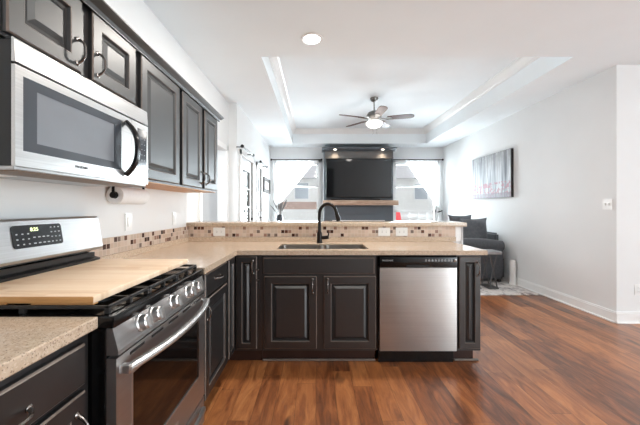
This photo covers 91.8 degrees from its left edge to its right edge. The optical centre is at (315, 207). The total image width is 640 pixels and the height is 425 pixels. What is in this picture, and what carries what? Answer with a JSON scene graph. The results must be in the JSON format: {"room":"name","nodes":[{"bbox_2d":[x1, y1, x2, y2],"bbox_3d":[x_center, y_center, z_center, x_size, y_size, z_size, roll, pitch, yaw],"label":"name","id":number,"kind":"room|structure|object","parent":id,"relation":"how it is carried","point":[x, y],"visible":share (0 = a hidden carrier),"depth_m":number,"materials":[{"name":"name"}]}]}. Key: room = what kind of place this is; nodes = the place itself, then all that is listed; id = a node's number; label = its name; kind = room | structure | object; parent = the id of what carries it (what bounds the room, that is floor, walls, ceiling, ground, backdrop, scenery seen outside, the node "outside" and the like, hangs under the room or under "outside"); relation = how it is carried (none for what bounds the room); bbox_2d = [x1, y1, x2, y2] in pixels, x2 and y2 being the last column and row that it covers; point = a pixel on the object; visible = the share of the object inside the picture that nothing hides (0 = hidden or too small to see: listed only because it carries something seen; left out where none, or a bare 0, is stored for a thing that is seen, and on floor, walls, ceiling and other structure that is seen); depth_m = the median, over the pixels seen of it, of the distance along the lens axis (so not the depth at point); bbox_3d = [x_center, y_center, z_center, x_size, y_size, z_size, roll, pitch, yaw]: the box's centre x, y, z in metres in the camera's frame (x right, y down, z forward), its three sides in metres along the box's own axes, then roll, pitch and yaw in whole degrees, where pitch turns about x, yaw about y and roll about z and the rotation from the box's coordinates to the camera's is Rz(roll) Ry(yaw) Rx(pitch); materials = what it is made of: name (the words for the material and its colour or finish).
{"room":"kitchen","nodes":[
{"label":"kitchen","id":0,"kind":"room"},
{"bbox_2d":[0,0,228,267],"bbox_3d":[-1.330,-0.150,0.950,0.120,2.750,7.100,0,0,0],"label":"wall","id":1,"kind":"structure","parent":0,"point":[19,199],"depth_m":2.24,"materials":[{"name":"white paint"}]},
{"bbox_2d":[0,0,134,104],"bbox_3d":[-1.089,-0.691,1.300,0.361,0.319,0.711,0,0,0],"label":"upper cabinet","id":2,"kind":"object","parent":1,"relation":"attached to","point":[68,32],"visible":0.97,"depth_m":1.22,"materials":[{"name":"brown wood"}]},
{"bbox_2d":[0,36,147,186],"bbox_3d":[-1.056,-0.321,1.325,0.412,0.412,0.750,0,0,0],"label":"microwave","id":3,"kind":"object","parent":2,"relation":"attached to","point":[58,125],"visible":1,"depth_m":1.14,"materials":[{"name":"silver metal"}]},
{"bbox_2d":[125,213,131,230],"bbox_3d":[-1.265,0.095,2.095,0.010,0.118,0.075,0,0,0],"label":"wall switch","id":4,"kind":"object","parent":1,"relation":"attached to","point":[128,216],"visible":1,"depth_m":2.08,"materials":[{"name":"white plastic"}]},
{"bbox_2d":[87,227,187,256],"bbox_3d":[-1.265,0.233,2.382,0.010,0.104,1.354,0,0,0],"label":"backsplash","id":5,"kind":"structure","parent":1,"relation":"attached to","point":[111,245],"depth_m":2.19,"materials":[{"name":"tile"}]},
{"bbox_2d":[135,49,178,186],"bbox_3d":[-1.107,-0.498,1.913,0.324,0.703,0.513,0,0,0],"label":"upper cabinet","id":6,"kind":"object","parent":1,"relation":"attached to","point":[156,94],"visible":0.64,"depth_m":1.88,"materials":[{"name":"brown wood"}]},
{"bbox_2d":[109,186,145,197],"bbox_3d":[-1.212,-0.103,2.015,0.038,0.088,0.346,0,0,0],"label":"paper towel holder","id":7,"kind":"object","parent":6,"relation":"attached to","point":[112,194],"visible":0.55,"depth_m":1.85,"materials":[{"name":"brown metal"}]},
{"bbox_2d":[106,186,149,203],"bbox_3d":[-1.212,-0.078,2.015,0.107,0.107,0.294,0,0,0],"label":"paper towel roll","id":8,"kind":"object","parent":7,"relation":"hanging from","point":[126,195],"visible":0.9,"depth_m":1.94,"materials":[{"name":"paper"}]},
{"bbox_2d":[172,212,175,224],"bbox_3d":[-1.265,0.095,2.770,0.010,0.118,0.072,0,0,0],"label":"wall switch","id":9,"kind":"object","parent":1,"relation":"attached to","point":[173,213],"visible":1,"depth_m":2.75,"materials":[{"name":"white plastic"}]},
{"bbox_2d":[139,88,216,192],"bbox_3d":[-1.089,-0.498,2.581,0.361,0.703,0.818,0,0,0],"label":"upper cabinet","id":10,"kind":"object","parent":1,"relation":"attached to","point":[197,127],"visible":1,"depth_m":2.46,"materials":[{"name":"brown wood"}]},
{"bbox_2d":[80,0,223,121],"bbox_3d":[-1.082,-0.855,1.975,0.374,0.042,2.090,0,0,0],"label":"crown molding","id":11,"kind":"structure","parent":10,"relation":"attached to","point":[100,8],"depth_m":1.66,"materials":[{"name":"wood"}]},
{"bbox_2d":[199,139,228,220],"bbox_3d":[-1.261,0.172,3.895,0.018,2.105,1.090,0,0,0],"label":"trim","id":12,"kind":"structure","parent":1,"relation":"attached to","point":[219,143],"depth_m":4.37,"materials":[{"name":"white paint"}]},
{"bbox_2d":[202,191,216,220],"bbox_3d":[-1.945,-0.150,3.650,1.110,2.750,2.100,0,0,0],"label":"wall","id":13,"kind":"structure","parent":0,"point":[209,200],"depth_m":4.60,"materials":[{"name":"paint"}]},
{"bbox_2d":[229,103,269,220],"bbox_3d":[-1.270,-0.150,6.150,0.240,2.750,3.300,0,0,0],"label":"wall","id":14,"kind":"structure","parent":0,"point":[242,130],"depth_m":4.72,"materials":[{"name":"white paint"}]},
{"bbox_2d":[236,144,254,156],"bbox_3d":[-1.086,-0.880,4.790,0.124,0.051,0.800,0,0,0],"label":"curtain rod","id":15,"kind":"object","parent":14,"relation":"attached to","point":[242,145],"visible":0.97,"depth_m":4.59,"materials":[{"name":"metal"}]},
{"bbox_2d":[240,149,254,220],"bbox_3d":[-1.141,0.168,5.190,0.018,2.115,1.040,0,0,0],"label":"trim","id":16,"kind":"structure","parent":14,"relation":"attached to","point":[242,153],"depth_m":4.98,"materials":[{"name":"white paint"}]},
{"bbox_2d":[242,157,253,220],"bbox_3d":[-1.163,0.202,5.191,0.105,2.030,0.895,0,0,0],"label":"door","id":17,"kind":"structure","parent":14,"relation":"in","point":[246,165],"depth_m":5.32,"materials":[{"name":"grey paint"}]},
{"bbox_2d":[256,162,262,220],"bbox_3d":[-1.141,0.168,6.270,0.018,2.115,0.640,0,0,0],"label":"trim","id":18,"kind":"structure","parent":14,"relation":"attached to","point":[257,163],"depth_m":6.10,"materials":[{"name":"white paint"}]},
{"bbox_2d":[258,168,261,220],"bbox_3d":[-1.163,0.202,6.271,0.105,2.030,0.495,0,0,0],"label":"door","id":19,"kind":"structure","parent":14,"relation":"in","point":[259,170],"depth_m":6.35,"materials":[{"name":"grey paint"}]},
{"bbox_2d":[263,177,269,193],"bbox_3d":[-1.135,-0.515,7.170,0.030,0.330,0.900,0,0,0],"label":"picture frame","id":20,"kind":"object","parent":14,"relation":"attached to","point":[266,182],"visible":0.99,"depth_m":7.01,"materials":[{"name":"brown wood"}]},
{"bbox_2d":[265,181,268,189],"bbox_3d":[-1.141,-0.515,7.170,0.015,0.180,0.660,0,0,0],"label":"print","id":21,"kind":"object","parent":20,"relation":"attached to","point":[266,182],"depth_m":7.13},
{"bbox_2d":[270,147,442,220],"bbox_3d":[1.015,-0.150,7.870,4.610,2.750,0.140,0,0,0],"label":"wall","id":22,"kind":"structure","parent":0,"point":[275,152],"depth_m":7.80,"materials":[{"name":"white paint"}]},
{"bbox_2d":[271,159,321,160],"bbox_3d":[-0.485,-1.200,7.736,1.290,0.051,0.124,0,0,0],"label":"curtain rod","id":23,"kind":"object","parent":22,"relation":"attached to","point":[271,159],"visible":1,"depth_m":7.69,"materials":[{"name":"metal"}]},
{"bbox_2d":[272,160,313,220],"bbox_3d":[-0.590,-0.041,7.700,1.140,2.291,0.109,0,0,0],"label":"sheer curtain","id":24,"kind":"object","parent":23,"relation":"hanging from","point":[286,174],"visible":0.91,"depth_m":7.73,"materials":[{"name":"fabric"}]},
{"bbox_2d":[273,160,320,220],"bbox_3d":[-0.470,-0.285,7.820,1.240,1.840,0.160,0,0,0],"label":"window","id":25,"kind":"structure","parent":22,"relation":"in","point":[316,162],"depth_m":7.85,"materials":[{"name":"white paint"}]},
{"bbox_2d":[393,160,439,220],"bbox_3d":[2.510,-0.285,7.820,1.240,1.840,0.160,0,0,0],"label":"window","id":26,"kind":"structure","parent":22,"relation":"in","point":[395,162],"depth_m":7.85,"materials":[{"name":"white paint"}]},
{"bbox_2d":[393,159,443,160],"bbox_3d":[2.520,-1.200,7.736,1.300,0.051,0.124,0,0,0],"label":"curtain rod","id":27,"kind":"object","parent":22,"relation":"attached to","point":[393,159],"visible":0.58,"depth_m":7.69,"materials":[{"name":"metal"}]},
{"bbox_2d":[406,160,442,220],"bbox_3d":[2.720,-0.041,7.700,1.000,2.291,0.109,0,0,0],"label":"sheer curtain","id":28,"kind":"object","parent":27,"relation":"hanging from","point":[427,172],"visible":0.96,"depth_m":7.72,"materials":[{"name":"fabric"}]},
{"bbox_2d":[143,0,639,146],"bbox_3d":[1.350,-1.742,2.600,9.100,0.435,11.000,0,0,0],"label":"ceiling","id":29,"kind":"structure","parent":0,"point":[420,58],"depth_m":3.04,"materials":[{"name":"white paint"}]},
{"bbox_2d":[301,32,322,44],"bbox_3d":[-0.036,-1.520,2.790,0.196,0.008,0.196,0,0,0],"label":"recessed light","id":30,"kind":"object","parent":29,"relation":"in","point":[311,38],"visible":1,"depth_m":2.77,"materials":[{"name":"white paint"}]},
{"bbox_2d":[339,97,413,127],"bbox_3d":[0.995,-1.547,5.204,1.244,0.624,1.207,0,0,0],"label":"ceiling fan","id":31,"kind":"object","parent":29,"relation":"hanging from","point":[374,115],"visible":1,"depth_m":5.16,"materials":[{"name":"silver metal"}]},
{"bbox_2d":[269,57,539,133],"bbox_3d":[1.025,-1.805,5.230,3.150,0.110,4.200,0,0,0],"label":"trim","id":32,"kind":"structure","parent":29,"relation":"attached to","point":[519,63],"depth_m":5.42,"materials":[{"name":"white paint"}]},
{"bbox_2d":[202,295,639,424],"bbox_3d":[1.350,1.275,2.600,9.100,0.100,11.000,0,0,0],"label":"floor","id":33,"kind":"structure","parent":0,"point":[543,360],"depth_m":2.16,"materials":[{"name":"brown wood"}]},
{"bbox_2d":[0,334,88,424],"bbox_3d":[-0.951,0.795,0.619,0.635,0.858,0.638,0,0,0],"label":"base cabinet","id":34,"kind":"object","parent":33,"relation":"on","point":[52,390],"visible":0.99,"depth_m":0.79,"materials":[{"name":"brown wood"}]},
{"bbox_2d":[0,317,97,380],"bbox_3d":[-0.965,0.347,0.021,0.608,0.036,1.842,0,0,0],"label":"countertop","id":35,"kind":"structure","parent":34,"relation":"on","point":[24,341],"depth_m":0.81,"materials":[{"name":"stone"}]},
{"bbox_2d":[0,216,209,424],"bbox_3d":[-0.895,0.635,1.325,0.734,1.180,0.758,0,0,0],"label":"range","id":36,"kind":"object","parent":33,"relation":"on","point":[146,348],"visible":0.62,"depth_m":1.22,"materials":[{"name":"silver metal"}]},
{"bbox_2d":[0,259,187,304],"bbox_3d":[-0.940,0.292,1.339,0.476,0.026,0.722,0,0,0],"label":"board","id":37,"kind":"object","parent":36,"relation":"on","point":[88,283],"visible":1,"depth_m":1.18,"materials":[{"name":"beige wood"}]},
{"bbox_2d":[0,269,203,327],"bbox_3d":[-0.935,0.351,1.325,0.639,0.038,0.758,0,0,0],"label":"cooktop","id":38,"kind":"object","parent":36,"relation":"in","point":[128,311],"depth_m":1.08,"materials":[{"name":"black metal"}]},
{"bbox_2d":[203,262,226,400],"bbox_3d":[-0.929,0.795,1.974,0.677,0.858,0.523,0,0,0],"label":"base cabinet","id":39,"kind":"object","parent":33,"relation":"on","point":[215,316],"visible":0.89,"depth_m":1.94,"materials":[{"name":"brown wood"}]},
{"bbox_2d":[226,255,262,360],"bbox_3d":[-0.850,0.795,2.646,0.836,0.858,0.818,0,0,0],"label":"base cabinet","id":40,"kind":"object","parent":33,"relation":"on","point":[243,281],"visible":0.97,"depth_m":2.42,"materials":[{"name":"brown wood"}]},
{"bbox_2d":[100,237,487,273],"bbox_3d":[0.053,0.325,2.384,2.644,0.080,1.352,0,0,0],"label":"countertop","id":41,"kind":"structure","parent":40,"relation":"on","point":[207,253],"depth_m":2.50,"materials":[{"name":"stone"}]},
{"bbox_2d":[278,245,366,248],"bbox_3d":[0.055,0.451,2.665,0.736,0.228,0.336,0,0,0],"label":"sink","id":42,"kind":"object","parent":41,"relation":"in","point":[281,246],"visible":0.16,"depth_m":2.83,"materials":[{"name":"metal"}]},
{"bbox_2d":[316,202,340,242],"bbox_3d":[0.122,0.138,2.876,0.261,0.382,0.078,0,0,35],"label":"kitchen faucet","id":43,"kind":"object","parent":41,"relation":"on","point":[320,237],"visible":1,"depth_m":2.90,"materials":[{"name":"brown metal"}]},
{"bbox_2d":[261,255,375,360],"bbox_3d":[0.022,0.795,2.716,0.904,0.858,0.677,0,0,0],"label":"base cabinet","id":44,"kind":"object","parent":33,"relation":"on","point":[314,307],"visible":0.98,"depth_m":2.42,"materials":[{"name":"brown wood"}]},
{"bbox_2d":[322,147,398,220],"bbox_3d":[1.030,-0.098,7.500,1.780,2.645,0.599,0,0,0],"label":"fireplace","id":45,"kind":"object","parent":33,"relation":"on","point":[382,209],"visible":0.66,"depth_m":7.39,"materials":[{"name":"grey"}]},
{"bbox_2d":[331,199,379,199],"bbox_3d":[0.925,-0.200,7.270,1.150,0.040,0.080,0,0,0],"label":"soundbar","id":46,"kind":"object","parent":45,"relation":"on","point":[331,199],"visible":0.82,"depth_m":7.23,"materials":[{"name":"black plastic"}]},
{"bbox_2d":[326,159,391,197],"bbox_3d":[1.012,-0.701,7.326,1.555,0.915,0.111,0,0,0],"label":"television","id":47,"kind":"object","parent":45,"relation":"attached to","point":[345,178],"visible":1,"depth_m":7.30,"materials":[{"name":"black plastic"}]},
{"bbox_2d":[376,255,456,361],"bbox_3d":[0.789,0.797,2.713,0.618,0.854,0.634,0,0,0],"label":"dishwasher","id":48,"kind":"object","parent":33,"relation":"on","point":[416,295],"visible":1,"depth_m":2.40,"materials":[{"name":"silver metal"}]},
{"bbox_2d":[453,255,479,360],"bbox_3d":[1.201,0.795,2.716,0.198,0.858,0.677,0,0,0],"label":"base cabinet","id":49,"kind":"object","parent":33,"relation":"on","point":[468,266],"visible":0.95,"depth_m":2.42,"materials":[{"name":"brown wood"}]},
{"bbox_2d":[480,279,540,294],"bbox_3d":[2.257,1.220,5.670,1.815,0.009,2.660,0,0,0],"label":"area rug","id":50,"kind":"object","parent":33,"relation":"on","point":[505,288],"visible":0.2,"depth_m":4.57,"materials":[{"name":"white fabric"}]},
{"bbox_2d":[463,232,504,281],"bbox_3d":[2.700,0.820,6.085,0.840,0.789,2.126,0,0,0],"label":"sofa","id":51,"kind":"object","parent":50,"relation":"on","point":[492,242],"visible":0.25,"depth_m":5.05,"materials":[{"name":"grey fabric"}]},
{"bbox_2d":[448,214,471,221],"bbox_3d":[2.740,0.390,5.850,0.500,0.535,0.229,0,0,-11],"label":"sofa pillow","id":52,"kind":"object","parent":51,"relation":"on","point":[451,217],"visible":0.1,"depth_m":5.82,"materials":[{"name":"grey fabric"}]},
{"bbox_2d":[458,218,487,238],"bbox_3d":[2.755,0.420,5.437,0.541,0.499,0.239,0,0,0],"label":"sofa pillow","id":53,"kind":"object","parent":51,"relation":"on","point":[476,228],"visible":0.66,"depth_m":5.36,"materials":[{"name":"grey fabric"}]},
{"bbox_2d":[480,249,501,288],"bbox_3d":[2.530,0.932,4.760,0.500,0.564,0.280,0,0,0],"label":"side table","id":54,"kind":"object","parent":50,"relation":"on","point":[490,251],"visible":0.48,"depth_m":4.65,"materials":[{"name":"grey metal"}]},
{"bbox_2d":[509,260,515,284],"bbox_3d":[3.128,1.020,4.930,0.100,0.388,0.100,0,0,0],"label":"canister","id":55,"kind":"object","parent":50,"relation":"on","point":[512,264],"visible":1,"depth_m":4.89,"materials":[{"name":"white plastic"}]},
{"bbox_3d":[-0.820,0.782,7.450,0.400,0.884,0.300,0,0,0],"label":"plant stand","id":56,"kind":"object","parent":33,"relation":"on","visible":0},
{"bbox_2d":[271,199,286,220],"bbox_3d":[-0.891,0.063,7.413,0.409,0.553,0.173,0,0,0],"label":"vase","id":57,"kind":"object","parent":56,"relation":"on","point":[280,205],"visible":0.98,"depth_m":7.38,"materials":[{"name":"ceramic"}]},
{"bbox_2d":[443,65,627,311],"bbox_3d":[3.260,-0.150,5.550,0.120,2.750,4.500,0,0,0],"label":"wall","id":58,"kind":"structure","parent":0,"point":[570,146],"depth_m":4.01,"materials":[{"name":"white paint"}]},
{"bbox_2d":[472,148,513,198],"bbox_3d":[3.179,-0.575,5.645,0.041,0.790,1.250,0,0,0],"label":"canvas","id":59,"kind":"object","parent":58,"relation":"attached to","point":[492,174],"visible":1,"depth_m":5.49},
{"bbox_2d":[502,273,615,322],"bbox_3d":[3.185,1.164,5.550,0.030,0.122,4.500,0,0,0],"label":"baseboard","id":60,"kind":"structure","parent":58,"relation":"attached to","point":[604,313],"depth_m":3.91,"materials":[{"name":"white paint"}]},
{"bbox_2d":[602,199,612,209],"bbox_3d":[3.192,-0.040,3.400,0.016,0.118,0.117,0,0,0],"label":"wall switch","id":61,"kind":"object","parent":58,"relation":"attached to","point":[607,204],"visible":1,"depth_m":3.40,"materials":[{"name":"white plastic"}]},
{"bbox_2d":[628,65,639,311],"bbox_3d":[4.460,-0.150,3.360,2.280,2.750,0.120,0,0,0],"label":"wall","id":62,"kind":"structure","parent":0,"point":[633,70],"depth_m":3.30,"materials":[{"name":"white paint"}]},
{"bbox_2d":[615,312,639,323],"bbox_3d":[4.392,1.164,3.285,2.416,0.122,0.030,0,0,0],"label":"baseboard","id":63,"kind":"structure","parent":62,"relation":"attached to","point":[620,317],"depth_m":3.28,"materials":[{"name":"white paint"}]},
{"bbox_2d":[634,284,639,294],"bbox_3d":[3.425,0.870,3.296,0.075,0.118,0.008,0,0,0],"label":"wall outlet","id":64,"kind":"object","parent":62,"relation":"attached to","point":[636,286],"visible":1,"depth_m":3.29,"materials":[{"name":"white plastic"}]},
{"bbox_3d":[0.081,0.704,3.130,2.703,1.042,0.120,0,0,0],"label":"wall","id":65,"kind":"structure","parent":0,"visible":0},
{"bbox_2d":[188,227,454,236],"bbox_3d":[0.058,0.234,3.065,2.636,0.102,0.010,0,0,0],"label":"backsplash","id":66,"kind":"structure","parent":65,"relation":"attached to","point":[192,231],"depth_m":3.06,"materials":[{"name":"tile"}]},
{"bbox_2d":[213,228,224,235],"bbox_3d":[-0.955,0.234,3.056,0.117,0.082,0.008,0,0,0],"label":"wall outlet","id":67,"kind":"object","parent":66,"relation":"attached to","point":[216,231],"visible":1,"depth_m":3.05,"materials":[{"name":"white plastic"}]},
{"bbox_2d":[378,228,389,235],"bbox_3d":[0.672,0.234,3.056,0.117,0.082,0.008,0,0,0],"label":"wall outlet","id":68,"kind":"object","parent":66,"relation":"attached to","point":[381,231],"visible":1,"depth_m":3.05,"materials":[{"name":"white plastic"}]},
{"bbox_2d":[396,228,407,235],"bbox_3d":[0.845,0.234,3.056,0.117,0.082,0.008,0,0,0],"label":"wall outlet","id":69,"kind":"object","parent":66,"relation":"attached to","point":[399,231],"visible":1,"depth_m":3.05,"materials":[{"name":"white plastic"}]},
{"bbox_2d":[186,221,466,226],"bbox_3d":[0.103,0.163,3.230,2.745,0.040,0.400,0,0,0],"label":"bar","id":70,"kind":"object","parent":65,"relation":"on","point":[197,223],"visible":0.97,"depth_m":3.03,"materials":[{"name":"stone"}]},
{"bbox_2d":[455,227,462,243],"bbox_3d":[1.413,0.704,3.130,0.075,1.042,0.144,0,0,0],"label":"trim","id":71,"kind":"structure","parent":65,"relation":"attached to","point":[458,230],"depth_m":3.06,"materials":[{"name":"white paint"}]},
{"label":"outside","id":72,"kind":"structure","parent":0,"visible":0},
{"bbox_3d":[5.000,1.475,34.150,70.000,0.100,51.700,0,0,0],"label":"ground","id":73,"kind":"structure","parent":72,"visible":0},
{"bbox_2d":[281,165,316,220],"bbox_3d":[-2.450,-1.325,24.000,6.900,5.500,8.800,0,0,0],"label":"neighbor house","id":74,"kind":"structure","parent":73,"relation":"on","point":[298,198],"depth_m":20.00,"materials":[{"name":"white"}]},
{"bbox_2d":[396,212,400,220],"bbox_3d":[3.260,0.785,12.300,0.320,1.280,0.800,0,0,0],"label":"slide","id":75,"kind":"object","parent":73,"relation":"on","point":[398,216],"visible":0.02,"depth_m":12.51,"materials":[{"name":"red plastic"}]},
{"bbox_2d":[396,165,433,220],"bbox_3d":[7.100,-1.375,25.000,8.600,5.600,8.800,0,0,0],"label":"neighbor house","id":76,"kind":"structure","parent":73,"relation":"on","point":[410,198],"depth_m":21.00,"materials":[{"name":"white"}]},
{"bbox_2d":[400,212,433,220],"bbox_3d":[5.250,0.800,13.000,7.500,1.250,0.060,0,0,0],"label":"fence","id":77,"kind":"object","parent":73,"relation":"on","point":[409,215],"visible":0.08,"depth_m":12.97,"materials":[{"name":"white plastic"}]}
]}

